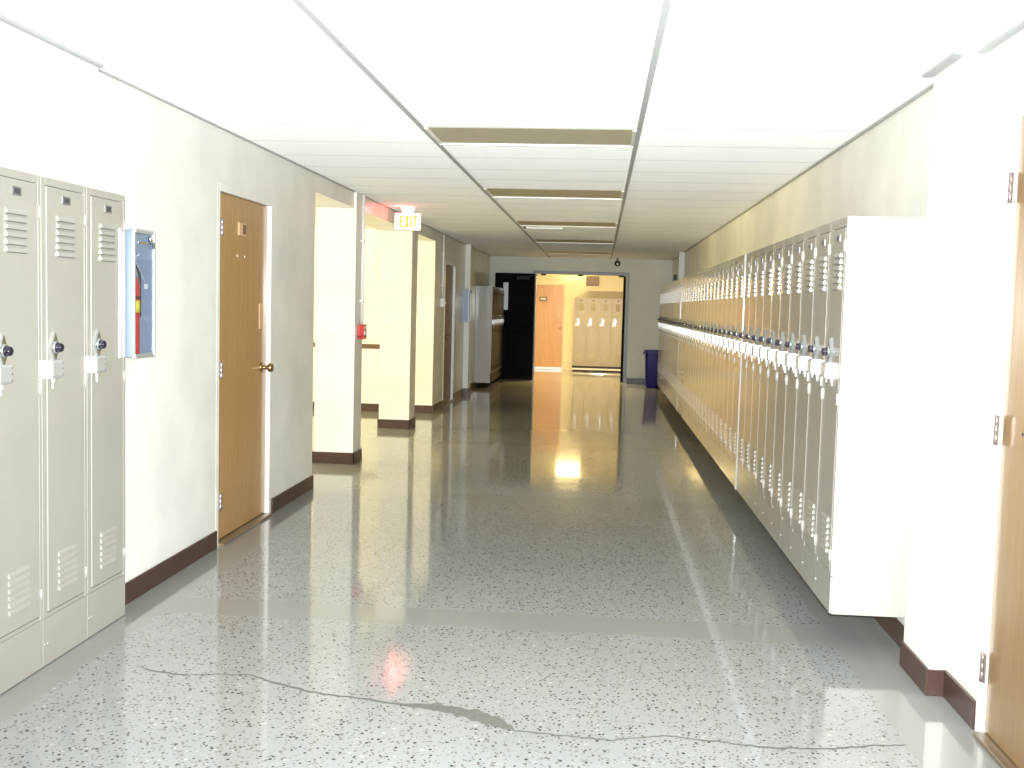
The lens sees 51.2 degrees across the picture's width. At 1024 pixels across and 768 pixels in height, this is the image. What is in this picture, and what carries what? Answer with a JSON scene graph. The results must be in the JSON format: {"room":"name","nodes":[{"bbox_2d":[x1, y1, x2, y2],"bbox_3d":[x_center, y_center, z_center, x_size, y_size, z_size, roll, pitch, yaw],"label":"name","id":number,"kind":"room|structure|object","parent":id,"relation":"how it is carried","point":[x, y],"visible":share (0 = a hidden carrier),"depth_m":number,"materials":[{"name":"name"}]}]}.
{"room":"school corridor","nodes":[
{"label":"school corridor","id":0,"kind":"room"},
{"bbox_2d":[98,71,489,582],"bbox_3d":[-1.709,-0.487,9.461,0.460,2.482,24.600,2,4,5],"label":"wall","id":1,"kind":"structure","parent":0,"point":[168,163],"depth_m":6.00,"materials":[{"name":"beige paint"}]},
{"bbox_2d":[0,21,99,189],"bbox_3d":[-1.990,-0.990,2.891,0.098,0.539,3.560,2,4,5],"label":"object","id":2,"kind":"structure","parent":1,"relation":"attached to","point":[49,95],"depth_m":4.22,"materials":[{"name":"white paint"}]},
{"bbox_2d":[125,228,155,357],"bbox_3d":[-1.770,-0.424,5.016,0.134,0.595,0.239,2,4,5],"label":"fire extinguisher cabinet","id":3,"kind":"object","parent":1,"relation":"attached to","point":[143,242],"visible":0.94,"depth_m":5.11,"materials":[{"name":"metal"}]},
{"bbox_2d":[136,253,147,353],"bbox_3d":[-1.780,-0.376,5.016,0.090,0.478,0.140,2,4,5],"label":"fire extinguisher","id":4,"kind":"object","parent":3,"relation":"in","point":[138,280],"visible":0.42,"depth_m":4.99,"materials":[{"name":"red metal"}]},
{"bbox_2d":[215,182,273,546],"bbox_3d":[-1.730,-0.139,6.847,0.178,2.165,1.080,2,4,5],"label":"door","id":5,"kind":"structure","parent":1,"relation":"in","point":[245,220],"depth_m":6.87,"materials":[{"name":"brown wood"}]},
{"bbox_2d":[0,15,490,256],"bbox_3d":[-1.250,-1.850,11.339,0.067,0.012,20.600,2,4,5],"label":"trim","id":6,"kind":"structure","parent":1,"relation":"attached to","point":[4,19],"depth_m":4.93,"materials":[{"name":"silver metal"}]},
{"bbox_2d":[125,382,479,604],"bbox_3d":[-1.319,0.429,13.390,0.397,0.105,16.815,2,4,5],"label":"baseboard","id":7,"kind":"structure","parent":1,"relation":"attached to","point":[149,579],"depth_m":5.96,"materials":[{"name":"brown plastic"}]},
{"bbox_2d":[441,234,444,297],"bbox_3d":[-0.971,-1.658,15.072,0.038,0.898,0.060,2,4,5],"label":"conduit","id":8,"kind":"object","parent":1,"relation":"attached to","point":[443,253],"visible":1,"depth_m":15.06,"materials":[{"name":"grey metal"}]},
{"bbox_2d":[442,261,455,406],"bbox_3d":[-0.974,-0.759,16.030,0.175,2.110,1.120,2,4,5],"label":"door","id":9,"kind":"structure","parent":1,"relation":"in","point":[450,268],"depth_m":16.23,"materials":[{"name":"brown wood"}]},
{"bbox_2d":[461,289,470,321],"bbox_3d":[-0.740,-1.286,17.488,0.134,0.547,0.239,2,4,5],"label":"fire extinguisher cabinet","id":10,"kind":"object","parent":1,"relation":"attached to","point":[466,293],"visible":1,"depth_m":17.38,"materials":[{"name":"metal"}]},
{"bbox_2d":[462,244,472,387],"bbox_3d":[-0.738,-1.074,17.875,0.090,2.482,0.330,2,4,5],"label":"pilaster","id":11,"kind":"object","parent":1,"relation":"attached to","point":[469,248],"visible":0.83,"depth_m":17.75,"materials":[{"name":"white paint"}]},
{"bbox_2d":[474,286,494,382],"bbox_3d":[-0.486,-0.903,19.453,0.345,1.745,0.323,2,4,5],"label":"locker","id":12,"kind":"object","parent":1,"relation":"attached to","point":[484,308],"visible":1,"depth_m":19.30,"materials":[{"name":"grey metal"}]},
{"bbox_2d":[492,287,496,380],"bbox_3d":[-0.459,-0.926,19.776,0.345,1.745,0.323,2,4,5],"label":"locker","id":13,"kind":"object","parent":1,"relation":"attached to","point":[495,287],"visible":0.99,"depth_m":19.74,"materials":[{"name":"grey metal"}]},
{"bbox_2d":[494,287,497,379],"bbox_3d":[-0.432,-0.949,20.099,0.345,1.745,0.323,2,4,5],"label":"locker","id":14,"kind":"object","parent":1,"relation":"attached to","point":[496,287],"visible":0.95,"depth_m":20.07,"materials":[{"name":"grey metal"}]},
{"bbox_2d":[496,287,499,378],"bbox_3d":[-0.406,-0.971,20.422,0.345,1.745,0.323,2,4,5],"label":"locker","id":15,"kind":"object","parent":1,"relation":"attached to","point":[498,287],"visible":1,"depth_m":20.38,"materials":[{"name":"grey metal"}]},
{"bbox_2d":[497,288,501,377],"bbox_3d":[-0.379,-0.994,20.745,0.345,1.745,0.323,2,4,5],"label":"locker","id":16,"kind":"object","parent":1,"relation":"attached to","point":[500,288],"visible":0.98,"depth_m":20.70,"materials":[{"name":"grey metal"}]},
{"bbox_2d":[499,288,502,376],"bbox_3d":[-0.352,-1.017,21.068,0.345,1.745,0.323,2,4,5],"label":"locker","id":17,"kind":"object","parent":1,"relation":"attached to","point":[501,288],"visible":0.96,"depth_m":21.04,"materials":[{"name":"grey metal"}]},
{"bbox_2d":[500,288,504,375],"bbox_3d":[-0.326,-1.040,21.391,0.345,1.745,0.323,2,4,5],"label":"locker","id":18,"kind":"object","parent":1,"relation":"attached to","point":[503,288],"visible":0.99,"depth_m":21.36,"materials":[{"name":"grey metal"}]},
{"bbox_2d":[314,191,362,452],"bbox_3d":[-1.601,-0.517,9.911,0.366,2.482,0.315,2,4,5],"label":"column","id":19,"kind":"structure","parent":0,"point":[338,350],"depth_m":9.76,"materials":[{"name":"beige paint"}]},
{"bbox_2d":[312,448,361,463],"bbox_3d":[-1.632,0.668,9.997,0.390,0.105,0.339,2,4,5],"label":"baseboard","id":20,"kind":"structure","parent":19,"relation":"attached to","point":[317,457],"depth_m":9.83,"materials":[{"name":"brown plastic"}]},
{"bbox_2d":[357,324,366,338],"bbox_3d":[-1.385,-0.485,9.896,0.068,0.135,0.128,2,4,5],"label":"station","id":21,"kind":"object","parent":19,"relation":"attached to","point":[361,328],"visible":1,"depth_m":9.84,"materials":[{"name":"red plastic"}]},
{"bbox_2d":[359,195,365,323],"bbox_3d":[-1.381,-1.148,9.891,0.036,1.186,0.060,2,4,5],"label":"conduit","id":22,"kind":"object","parent":19,"relation":"attached to","point":[362,240],"visible":0.98,"depth_m":9.88,"materials":[{"name":"white metal"}]},
{"bbox_2d":[313,228,381,403],"bbox_3d":[-3.857,-0.814,11.668,4.395,2.700,6.520,2,4,5],"label":"wall","id":23,"kind":"structure","parent":0,"point":[370,358],"depth_m":14.58,"materials":[{"name":"beige paint"}]},
{"bbox_2d":[313,342,379,348],"bbox_3d":[-3.567,-0.567,14.727,4.100,0.060,0.025,2,4,5],"label":"chair rail","id":24,"kind":"object","parent":23,"relation":"attached to","point":[371,346],"depth_m":14.58,"materials":[{"name":"brown wood"}]},
{"bbox_2d":[313,402,431,412],"bbox_3d":[-3.361,0.275,14.776,4.555,0.105,0.012,2,4,5],"label":"baseboard","id":25,"kind":"structure","parent":23,"relation":"attached to","point":[364,406],"depth_m":14.64,"materials":[{"name":"brown plastic"}]},
{"bbox_2d":[379,230,417,419],"bbox_3d":[-1.361,-0.723,12.826,0.366,2.482,0.380,2,4,5],"label":"column","id":26,"kind":"structure","parent":0,"point":[399,256],"depth_m":12.65,"materials":[{"name":"beige paint"}]},
{"bbox_2d":[377,417,415,428],"bbox_3d":[-1.391,0.462,12.912,0.390,0.105,0.404,2,4,5],"label":"baseboard","id":27,"kind":"structure","parent":26,"relation":"attached to","point":[381,423],"depth_m":12.71,"materials":[{"name":"brown plastic"}]},
{"bbox_2d":[0,369,1000,767],"bbox_3d":[-1.098,0.659,11.579,10.000,0.080,28.750,2,4,5],"label":"floor","id":28,"kind":"structure","parent":0,"point":[558,552],"depth_m":4.87,"materials":[{"name":"stone"}]},
{"bbox_2d":[0,166,42,693],"bbox_3d":[-2.016,0.172,4.021,0.401,1.940,0.368,2,4,5],"label":"locker","id":29,"kind":"object","parent":28,"relation":"on","point":[21,535],"visible":1,"depth_m":4.03,"materials":[{"name":"beige metal"}]},
{"bbox_2d":[40,176,87,666],"bbox_3d":[-1.985,0.146,4.389,0.401,1.940,0.368,2,4,5],"label":"locker","id":30,"kind":"object","parent":28,"relation":"on","point":[63,204],"visible":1,"depth_m":4.36,"materials":[{"name":"beige metal"}]},
{"bbox_2d":[86,187,125,637],"bbox_3d":[-1.955,0.120,4.757,0.401,1.940,0.368,2,4,5],"label":"locker","id":31,"kind":"object","parent":28,"relation":"on","point":[105,211],"visible":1,"depth_m":4.72,"materials":[{"name":"beige metal"}]},
{"bbox_2d":[142,667,904,749],"bbox_3d":[-0.070,1.200,3.952,2.904,0.001,0.471,2,4,5],"label":"crack","id":32,"kind":"object","parent":28,"relation":"on","point":[473,714],"depth_m":3.88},
{"bbox_2d":[573,298,586,365],"bbox_3d":[1.614,-1.235,25.293,0.286,1.600,0.361,2,4,5],"label":"locker","id":33,"kind":"object","parent":28,"relation":"on","point":[580,318],"visible":0.99,"depth_m":25.16,"materials":[{"name":"beige metal"}]},
{"bbox_2d":[585,298,599,365],"bbox_3d":[1.901,-1.226,25.270,0.286,1.600,0.361,2,4,5],"label":"locker","id":34,"kind":"object","parent":28,"relation":"on","point":[592,327],"visible":1,"depth_m":25.13,"materials":[{"name":"beige metal"}]},
{"bbox_2d":[572,365,620,371],"bbox_3d":[2.585,-0.345,25.291,2.320,0.125,0.341,2,4,5],"label":"plinth","id":35,"kind":"object","parent":28,"relation":"on","point":[574,368],"visible":0.43,"depth_m":25.17,"materials":[{"name":"beige rubber"}]},
{"bbox_2d":[598,298,611,366],"bbox_3d":[2.188,-1.217,25.247,0.286,1.600,0.361,2,4,5],"label":"locker","id":36,"kind":"object","parent":28,"relation":"on","point":[605,306],"visible":1,"depth_m":25.11,"materials":[{"name":"beige metal"}]},
{"bbox_2d":[610,299,622,366],"bbox_3d":[2.474,-1.208,25.224,0.286,1.600,0.361,2,4,5],"label":"locker","id":37,"kind":"object","parent":28,"relation":"on","point":[617,304],"visible":0.86,"depth_m":25.09,"materials":[{"name":"beige metal"}]},
{"bbox_2d":[575,291,622,298],"bbox_3d":[2.069,-2.107,25.212,1.152,0.170,0.325,2,4,5],"label":"locker top","id":38,"kind":"object","parent":37,"relation":"on","point":[589,294],"visible":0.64,"depth_m":25.19,"materials":[{"name":"beige metal"}]},
{"bbox_2d":[643,350,657,387],"bbox_3d":[2.689,-0.297,20.629,0.336,0.712,0.528,2,4,5],"label":"rubbish bin","id":39,"kind":"object","parent":28,"relation":"on","point":[651,356],"visible":0.77,"depth_m":20.41,"materials":[{"name":"blue plastic"}]},
{"bbox_2d":[0,0,1023,259],"bbox_3d":[-1.819,-1.759,9.381,8.762,0.060,24.600,2,4,5],"label":"ceiling","id":40,"kind":"structure","parent":0,"point":[168,36],"depth_m":4.79,"materials":[{"name":"tile"}]},
{"bbox_2d":[394,207,420,230],"bbox_3d":[-1.076,-1.711,11.060,0.270,0.241,0.063,2,4,5],"label":"exit sign","id":41,"kind":"object","parent":40,"relation":"hanging from","point":[407,220],"visible":1,"depth_m":11.03,"materials":[{"name":"white plastic"}]},
{"bbox_2d":[0,0,1023,258],"bbox_3d":[0.362,-1.650,9.110,3.647,0.007,24.795,2,4,5],"label":"grid","id":42,"kind":"object","parent":40,"relation":"attached to","point":[666,4],"visible":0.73,"depth_m":4.69,"materials":[{"name":"silver metal"}]},
{"bbox_2d":[424,126,636,147],"bbox_3d":[0.122,-1.445,6.275,1.191,0.014,0.612,2,4,5],"label":"recessed light","id":43,"kind":"object","parent":40,"relation":"in","point":[455,136],"visible":1,"depth_m":6.28,"materials":[{"name":"white paint"}]},
{"bbox_2d":[484,188,623,199],"bbox_3d":[0.379,-1.665,9.387,1.191,0.014,0.672,2,4,5],"label":"recessed light","id":44,"kind":"object","parent":40,"relation":"in","point":[493,192],"visible":1,"depth_m":9.41,"materials":[{"name":"white paint"}]},
{"bbox_2d":[515,221,617,227],"bbox_3d":[0.658,-1.903,12.756,1.191,0.014,0.650,2,4,5],"label":"recessed light","id":45,"kind":"object","parent":40,"relation":"in","point":[520,223],"visible":0.99,"depth_m":12.81,"materials":[{"name":"white paint"}]},
{"bbox_2d":[533,239,613,243],"bbox_3d":[0.927,-2.133,16.020,1.191,0.014,0.665,2,4,5],"label":"recessed light","id":46,"kind":"object","parent":40,"relation":"in","point":[535,240],"visible":1,"depth_m":16.08,"materials":[{"name":"white paint"}]},
{"bbox_2d":[545,251,611,254],"bbox_3d":[1.204,-2.370,19.372,1.191,0.014,0.668,2,4,5],"label":"recessed light","id":47,"kind":"object","parent":40,"relation":"in","point":[547,252],"visible":1,"depth_m":19.45,"materials":[{"name":"white paint"}]},
{"bbox_2d":[534,274,623,369],"bbox_3d":[1.837,-1.449,23.535,6.500,2.542,4.100,2,4,5],"label":"wall","id":48,"kind":"structure","parent":0,"point":[576,285],"depth_m":25.43,"materials":[{"name":"paint"}]},
{"bbox_2d":[534,283,565,369],"bbox_3d":[0.884,-1.373,25.483,0.745,2.060,0.095,2,4,5],"label":"door","id":49,"kind":"structure","parent":48,"relation":"in","point":[550,297],"depth_m":25.51,"materials":[{"name":"orange wood"}]},
{"bbox_2d":[586,276,598,285],"bbox_3d":[1.913,-2.439,25.338,0.300,0.220,0.064,2,4,5],"label":"wall speaker","id":50,"kind":"object","parent":48,"relation":"attached to","point":[590,280],"visible":1,"depth_m":25.31,"materials":[{"name":"brown plastic"}]},
{"bbox_2d":[490,256,672,378],"bbox_3d":[1.354,-1.320,21.598,4.367,2.542,0.150,2,4,5],"label":"wall","id":51,"kind":"structure","parent":0,"point":[646,279],"depth_m":21.43,"materials":[{"name":"grey paint"}]},
{"bbox_2d":[495,270,629,382],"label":"door","id":52,"kind":"structure","parent":51,"relation":"in","point":[518,353],"depth_m":21.52,"materials":[{"name":"black paint"}]},
{"bbox_2d":[509,378,644,383],"bbox_3d":[1.316,-0.100,21.605,3.607,0.105,0.012,2,4,5],"label":"baseboard","id":53,"kind":"structure","parent":51,"relation":"attached to","point":[628,380],"depth_m":21.51,"materials":[{"name":"brown plastic"}]},
{"bbox_2d":[672,29,1023,699],"bbox_3d":[2.333,-0.358,9.137,0.360,2.482,24.600,2,4,5],"label":"wall","id":54,"kind":"structure","parent":0,"point":[883,172],"depth_m":4.08,"materials":[{"name":"beige paint"}]},
{"bbox_2d":[657,286,661,384],"bbox_3d":[2.745,-0.848,18.806,0.390,1.745,0.323,2,4,5],"label":"locker","id":55,"kind":"object","parent":54,"relation":"attached to","point":[661,286],"visible":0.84,"depth_m":18.80,"materials":[{"name":"beige metal"}]},
{"bbox_2d":[658,285,662,385],"bbox_3d":[2.718,-0.825,18.483,0.390,1.745,0.323,2,4,5],"label":"locker","id":56,"kind":"object","parent":54,"relation":"attached to","point":[662,285],"visible":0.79,"depth_m":18.48,"materials":[{"name":"beige metal"}]},
{"bbox_2d":[659,285,663,386],"bbox_3d":[2.692,-0.802,18.160,0.390,1.745,0.323,2,4,5],"label":"locker","id":57,"kind":"object","parent":54,"relation":"attached to","point":[663,285],"visible":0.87,"depth_m":18.14,"materials":[{"name":"beige metal"}]},
{"bbox_2d":[660,285,664,388],"bbox_3d":[2.665,-0.779,17.836,0.390,1.745,0.323,2,4,5],"label":"locker","id":58,"kind":"object","parent":54,"relation":"attached to","point":[664,285],"visible":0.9,"depth_m":17.82,"materials":[{"name":"beige metal"}]},
{"bbox_2d":[661,284,665,389],"bbox_3d":[2.638,-0.756,17.513,0.390,1.745,0.323,2,4,5],"label":"locker","id":59,"kind":"object","parent":54,"relation":"attached to","point":[665,284],"visible":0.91,"depth_m":17.50,"materials":[{"name":"beige metal"}]},
{"bbox_2d":[662,284,666,392],"bbox_3d":[2.612,-0.733,17.190,0.390,1.745,0.323,2,4,5],"label":"locker","id":60,"kind":"object","parent":54,"relation":"attached to","point":[666,284],"visible":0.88,"depth_m":17.18,"materials":[{"name":"beige metal"}]},
{"bbox_2d":[664,283,668,393],"bbox_3d":[2.585,-0.711,16.867,0.390,1.745,0.323,2,4,5],"label":"locker","id":61,"kind":"object","parent":54,"relation":"attached to","point":[667,283],"visible":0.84,"depth_m":16.87,"materials":[{"name":"beige metal"}]},
{"bbox_2d":[665,283,669,394],"bbox_3d":[2.558,-0.688,16.544,0.390,1.745,0.323,2,4,5],"label":"locker","id":62,"kind":"object","parent":54,"relation":"attached to","point":[669,283],"visible":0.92,"depth_m":16.55,"materials":[{"name":"beige metal"}]},
{"bbox_2d":[666,282,671,396],"bbox_3d":[2.532,-0.665,16.221,0.390,1.745,0.323,2,4,5],"label":"locker","id":63,"kind":"object","parent":54,"relation":"attached to","point":[670,282],"visible":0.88,"depth_m":16.21,"materials":[{"name":"beige metal"}]},
{"bbox_2d":[667,282,672,398],"bbox_3d":[2.505,-0.642,15.898,0.390,1.745,0.323,2,4,5],"label":"locker","id":64,"kind":"object","parent":54,"relation":"attached to","point":[672,282],"visible":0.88,"depth_m":15.90,"materials":[{"name":"beige metal"}]},
{"bbox_2d":[669,281,673,400],"bbox_3d":[2.478,-0.619,15.575,0.390,1.745,0.323,2,4,5],"label":"locker","id":65,"kind":"object","parent":54,"relation":"attached to","point":[673,281],"visible":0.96,"depth_m":15.58,"materials":[{"name":"beige metal"}]},
{"bbox_2d":[670,280,675,402],"bbox_3d":[2.452,-0.597,15.252,0.390,1.745,0.323,2,4,5],"label":"locker","id":66,"kind":"object","parent":54,"relation":"attached to","point":[675,280],"visible":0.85,"depth_m":15.25,"materials":[{"name":"beige metal"}]},
{"bbox_2d":[672,280,677,404],"bbox_3d":[2.425,-0.574,14.928,0.390,1.745,0.323,2,4,5],"label":"locker","id":67,"kind":"object","parent":54,"relation":"attached to","point":[676,280],"visible":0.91,"depth_m":14.93,"materials":[{"name":"beige metal"}]},
{"bbox_2d":[673,279,678,406],"bbox_3d":[2.398,-0.551,14.605,0.390,1.745,0.323,2,4,5],"label":"locker","id":68,"kind":"object","parent":54,"relation":"attached to","point":[678,279],"visible":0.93,"depth_m":14.61,"materials":[{"name":"beige metal"}]},
{"bbox_2d":[675,279,680,408],"bbox_3d":[2.372,-0.528,14.282,0.390,1.745,0.323,2,4,5],"label":"locker","id":69,"kind":"object","parent":54,"relation":"attached to","point":[679,279],"visible":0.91,"depth_m":14.32,"materials":[{"name":"beige metal"}]},
{"bbox_2d":[676,278,681,410],"bbox_3d":[2.373,-0.514,14.095,0.357,1.745,0.046,2,4,5],"label":"strip","id":70,"kind":"object","parent":54,"relation":"attached to","point":[681,278],"visible":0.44,"depth_m":14.10,"materials":[{"name":"beige metal"}]},
{"bbox_2d":[677,277,683,412],"bbox_3d":[2.341,-0.502,13.909,0.390,1.745,0.323,2,4,5],"label":"locker","id":71,"kind":"object","parent":54,"relation":"attached to","point":[683,277],"visible":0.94,"depth_m":13.89,"materials":[{"name":"beige metal"}]},
{"bbox_2d":[677,252,684,279],"bbox_3d":[2.897,-1.982,18.355,0.097,0.552,0.350,2,4,5],"label":"pilaster","id":72,"kind":"object","parent":54,"relation":"attached to","point":[681,255],"visible":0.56,"depth_m":18.18,"materials":[{"name":"white paint"}]},
{"bbox_2d":[679,277,685,413],"bbox_3d":[2.314,-0.479,13.586,0.390,1.745,0.323,2,4,5],"label":"locker","id":73,"kind":"object","parent":54,"relation":"attached to","point":[684,277],"visible":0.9,"depth_m":13.58,"materials":[{"name":"beige metal"}]},
{"bbox_2d":[680,276,687,416],"bbox_3d":[2.287,-0.456,13.263,0.390,1.745,0.323,2,4,5],"label":"locker","id":74,"kind":"object","parent":54,"relation":"attached to","point":[686,278],"visible":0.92,"depth_m":13.26,"materials":[{"name":"beige metal"}]},
{"bbox_2d":[682,275,689,418],"bbox_3d":[2.261,-0.433,12.940,0.390,1.745,0.323,2,4,5],"label":"locker","id":75,"kind":"object","parent":54,"relation":"attached to","point":[688,280],"visible":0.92,"depth_m":12.94,"materials":[{"name":"beige metal"}]},
{"bbox_2d":[684,274,691,422],"bbox_3d":[2.234,-0.411,12.617,0.390,1.745,0.323,2,4,5],"label":"locker","id":76,"kind":"object","parent":54,"relation":"attached to","point":[690,285],"visible":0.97,"depth_m":12.60,"materials":[{"name":"beige metal"}]},
{"bbox_2d":[687,273,694,425],"bbox_3d":[2.207,-0.388,12.294,0.390,1.745,0.323,2,4,5],"label":"locker","id":77,"kind":"object","parent":54,"relation":"attached to","point":[693,275],"visible":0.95,"depth_m":12.29,"materials":[{"name":"beige metal"}]},
{"bbox_2d":[689,273,696,428],"bbox_3d":[2.181,-0.365,11.971,0.390,1.745,0.323,2,4,5],"label":"locker","id":78,"kind":"object","parent":54,"relation":"attached to","point":[695,278],"visible":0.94,"depth_m":11.97,"materials":[{"name":"beige metal"}]},
{"bbox_2d":[691,271,699,432],"bbox_3d":[2.154,-0.342,11.648,0.390,1.745,0.323,2,4,5],"label":"locker","id":79,"kind":"object","parent":54,"relation":"attached to","point":[698,273],"visible":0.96,"depth_m":11.65,"materials":[{"name":"beige metal"}]},
{"bbox_2d":[694,270,702,436],"bbox_3d":[2.127,-0.319,11.325,0.390,1.745,0.323,2,4,5],"label":"locker","id":80,"kind":"object","parent":54,"relation":"attached to","point":[701,272],"visible":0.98,"depth_m":11.32,"materials":[{"name":"beige metal"}]},
{"bbox_2d":[696,269,705,438],"bbox_3d":[2.100,-0.296,11.002,0.390,1.745,0.323,2,4,5],"label":"locker","id":81,"kind":"object","parent":54,"relation":"attached to","point":[704,271],"visible":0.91,"depth_m":11.00,"materials":[{"name":"beige metal"}]},
{"bbox_2d":[699,268,708,442],"bbox_3d":[2.074,-0.274,10.678,0.390,1.745,0.323,2,4,5],"label":"locker","id":82,"kind":"object","parent":54,"relation":"attached to","point":[707,269],"visible":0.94,"depth_m":10.68,"materials":[{"name":"beige metal"}]},
{"bbox_2d":[702,267,712,448],"bbox_3d":[2.047,-0.251,10.355,0.390,1.745,0.323,2,4,5],"label":"locker","id":83,"kind":"object","parent":54,"relation":"attached to","point":[710,268],"visible":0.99,"depth_m":10.35,"materials":[{"name":"beige metal"}]},
{"bbox_2d":[706,266,715,452],"bbox_3d":[2.021,-0.228,10.032,0.390,1.745,0.323,2,4,5],"label":"locker","id":84,"kind":"object","parent":54,"relation":"attached to","point":[714,267],"visible":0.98,"depth_m":10.04,"materials":[{"name":"beige metal"}]},
{"bbox_2d":[709,264,719,457],"bbox_3d":[1.994,-0.205,9.709,0.390,1.745,0.323,2,4,5],"label":"locker","id":85,"kind":"object","parent":54,"relation":"attached to","point":[718,265],"visible":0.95,"depth_m":9.71,"materials":[{"name":"beige metal"}]},
{"bbox_2d":[713,262,724,462],"bbox_3d":[1.967,-0.182,9.386,0.390,1.745,0.323,2,4,5],"label":"locker","id":86,"kind":"object","parent":54,"relation":"attached to","point":[721,286],"visible":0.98,"depth_m":9.39,"materials":[{"name":"beige metal"}]},
{"bbox_2d":[716,261,728,468],"bbox_3d":[1.940,-0.160,9.063,0.390,1.745,0.323,2,4,5],"label":"locker","id":87,"kind":"object","parent":54,"relation":"attached to","point":[726,265],"visible":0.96,"depth_m":9.07,"materials":[{"name":"beige metal"}]},
{"bbox_2d":[721,259,733,473],"bbox_3d":[1.914,-0.137,8.740,0.390,1.745,0.323,2,4,5],"label":"locker","id":88,"kind":"object","parent":54,"relation":"attached to","point":[731,262],"visible":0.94,"depth_m":8.74,"materials":[{"name":"beige metal"}]},
{"bbox_2d":[725,257,738,480],"bbox_3d":[1.887,-0.114,8.417,0.390,1.745,0.323,2,4,5],"label":"locker","id":89,"kind":"object","parent":54,"relation":"attached to","point":[736,260],"visible":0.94,"depth_m":8.42,"materials":[{"name":"beige metal"}]},
{"bbox_2d":[730,255,743,485],"bbox_3d":[1.860,-0.091,8.094,0.390,1.745,0.323,2,4,5],"label":"locker","id":90,"kind":"object","parent":54,"relation":"attached to","point":[735,346],"visible":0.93,"depth_m":8.11,"materials":[{"name":"beige metal"}]},
{"bbox_2d":[734,254,745,489],"bbox_3d":[1.861,-0.077,7.906,0.357,1.745,0.046,2,4,5],"label":"strip","id":91,"kind":"object","parent":54,"relation":"attached to","point":[735,480],"visible":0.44,"depth_m":7.91,"materials":[{"name":"beige metal"}]},
{"bbox_2d":[736,252,751,496],"bbox_3d":[1.830,-0.065,7.721,0.390,1.745,0.323,2,4,5],"label":"locker","id":92,"kind":"object","parent":54,"relation":"attached to","point":[748,264],"visible":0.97,"depth_m":7.72,"materials":[{"name":"beige metal"}]},
{"bbox_2d":[742,249,758,504],"bbox_3d":[1.803,-0.042,7.398,0.390,1.745,0.323,2,4,5],"label":"locker","id":93,"kind":"object","parent":54,"relation":"attached to","point":[755,254],"visible":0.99,"depth_m":7.40,"materials":[{"name":"beige metal"}]},
{"bbox_2d":[748,247,765,513],"bbox_3d":[1.776,-0.019,7.075,0.390,1.745,0.323,2,4,5],"label":"locker","id":94,"kind":"object","parent":54,"relation":"attached to","point":[762,252],"visible":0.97,"depth_m":7.08,"materials":[{"name":"beige metal"}]},
{"bbox_2d":[755,243,774,523],"bbox_3d":[1.750,0.004,6.752,0.390,1.745,0.323,2,4,5],"label":"locker","id":95,"kind":"object","parent":54,"relation":"attached to","point":[769,268],"visible":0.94,"depth_m":6.75,"materials":[{"name":"beige metal"}]},
{"bbox_2d":[762,240,783,534],"bbox_3d":[1.723,0.026,6.428,0.390,1.745,0.323,2,4,5],"label":"locker","id":96,"kind":"object","parent":54,"relation":"attached to","point":[778,249],"visible":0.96,"depth_m":6.43,"materials":[{"name":"beige metal"}]},
{"bbox_2d":[771,236,793,546],"bbox_3d":[1.696,0.049,6.105,0.390,1.745,0.323,2,4,5],"label":"locker","id":97,"kind":"object","parent":54,"relation":"attached to","point":[788,243],"visible":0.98,"depth_m":6.11,"materials":[{"name":"beige metal"}]},
{"bbox_2d":[780,232,804,559],"bbox_3d":[1.669,0.072,5.782,0.390,1.745,0.323,2,4,5],"label":"locker","id":98,"kind":"object","parent":54,"relation":"attached to","point":[799,240],"visible":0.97,"depth_m":5.78,"materials":[{"name":"beige metal"}]},
{"bbox_2d":[790,227,817,575],"bbox_3d":[1.643,0.095,5.459,0.390,1.745,0.323,2,4,5],"label":"locker","id":99,"kind":"object","parent":54,"relation":"attached to","point":[810,245],"visible":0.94,"depth_m":5.46,"materials":[{"name":"beige metal"}]},
{"bbox_2d":[802,222,831,591],"bbox_3d":[1.616,0.118,5.136,0.390,1.745,0.323,2,4,5],"label":"locker","id":100,"kind":"object","parent":54,"relation":"attached to","point":[823,232],"visible":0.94,"depth_m":5.14,"materials":[{"name":"beige metal"}]},
{"bbox_2d":[671,20,1023,260],"bbox_3d":[2.213,-1.667,10.060,0.112,0.012,22.600,2,4,5],"label":"trim","id":101,"kind":"structure","parent":54,"relation":"attached to","point":[953,57],"depth_m":4.69,"materials":[{"name":"silver metal"}]},
{"bbox_2d":[814,216,925,617],"bbox_3d":[1.589,0.140,4.813,0.390,1.745,0.323,2,4,5],"label":"locker","id":102,"kind":"object","parent":54,"relation":"attached to","point":[869,371],"visible":1,"depth_m":4.66,"materials":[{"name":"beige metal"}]},
{"bbox_2d":[872,616,975,729],"bbox_3d":[2.365,0.579,12.661,0.080,0.105,17.680,2,4,5],"label":"baseboard","id":103,"kind":"structure","parent":54,"relation":"attached to","point":[932,682],"depth_m":4.21,"materials":[{"name":"brown plastic"}]},
{"bbox_2d":[904,54,980,669],"bbox_3d":[1.720,-0.022,4.305,0.068,2.482,0.355,2,4,5],"label":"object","id":104,"kind":"object","parent":54,"relation":"attached to","point":[955,88],"visible":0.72,"depth_m":4.20,"materials":[{"name":"white paint"}]},
{"bbox_2d":[973,101,1023,767],"bbox_3d":[1.685,0.184,3.256,0.195,2.220,1.065,2,4,5],"label":"door","id":105,"kind":"structure","parent":54,"relation":"in","point":[999,715],"depth_m":3.68,"materials":[{"name":"brown wood"}]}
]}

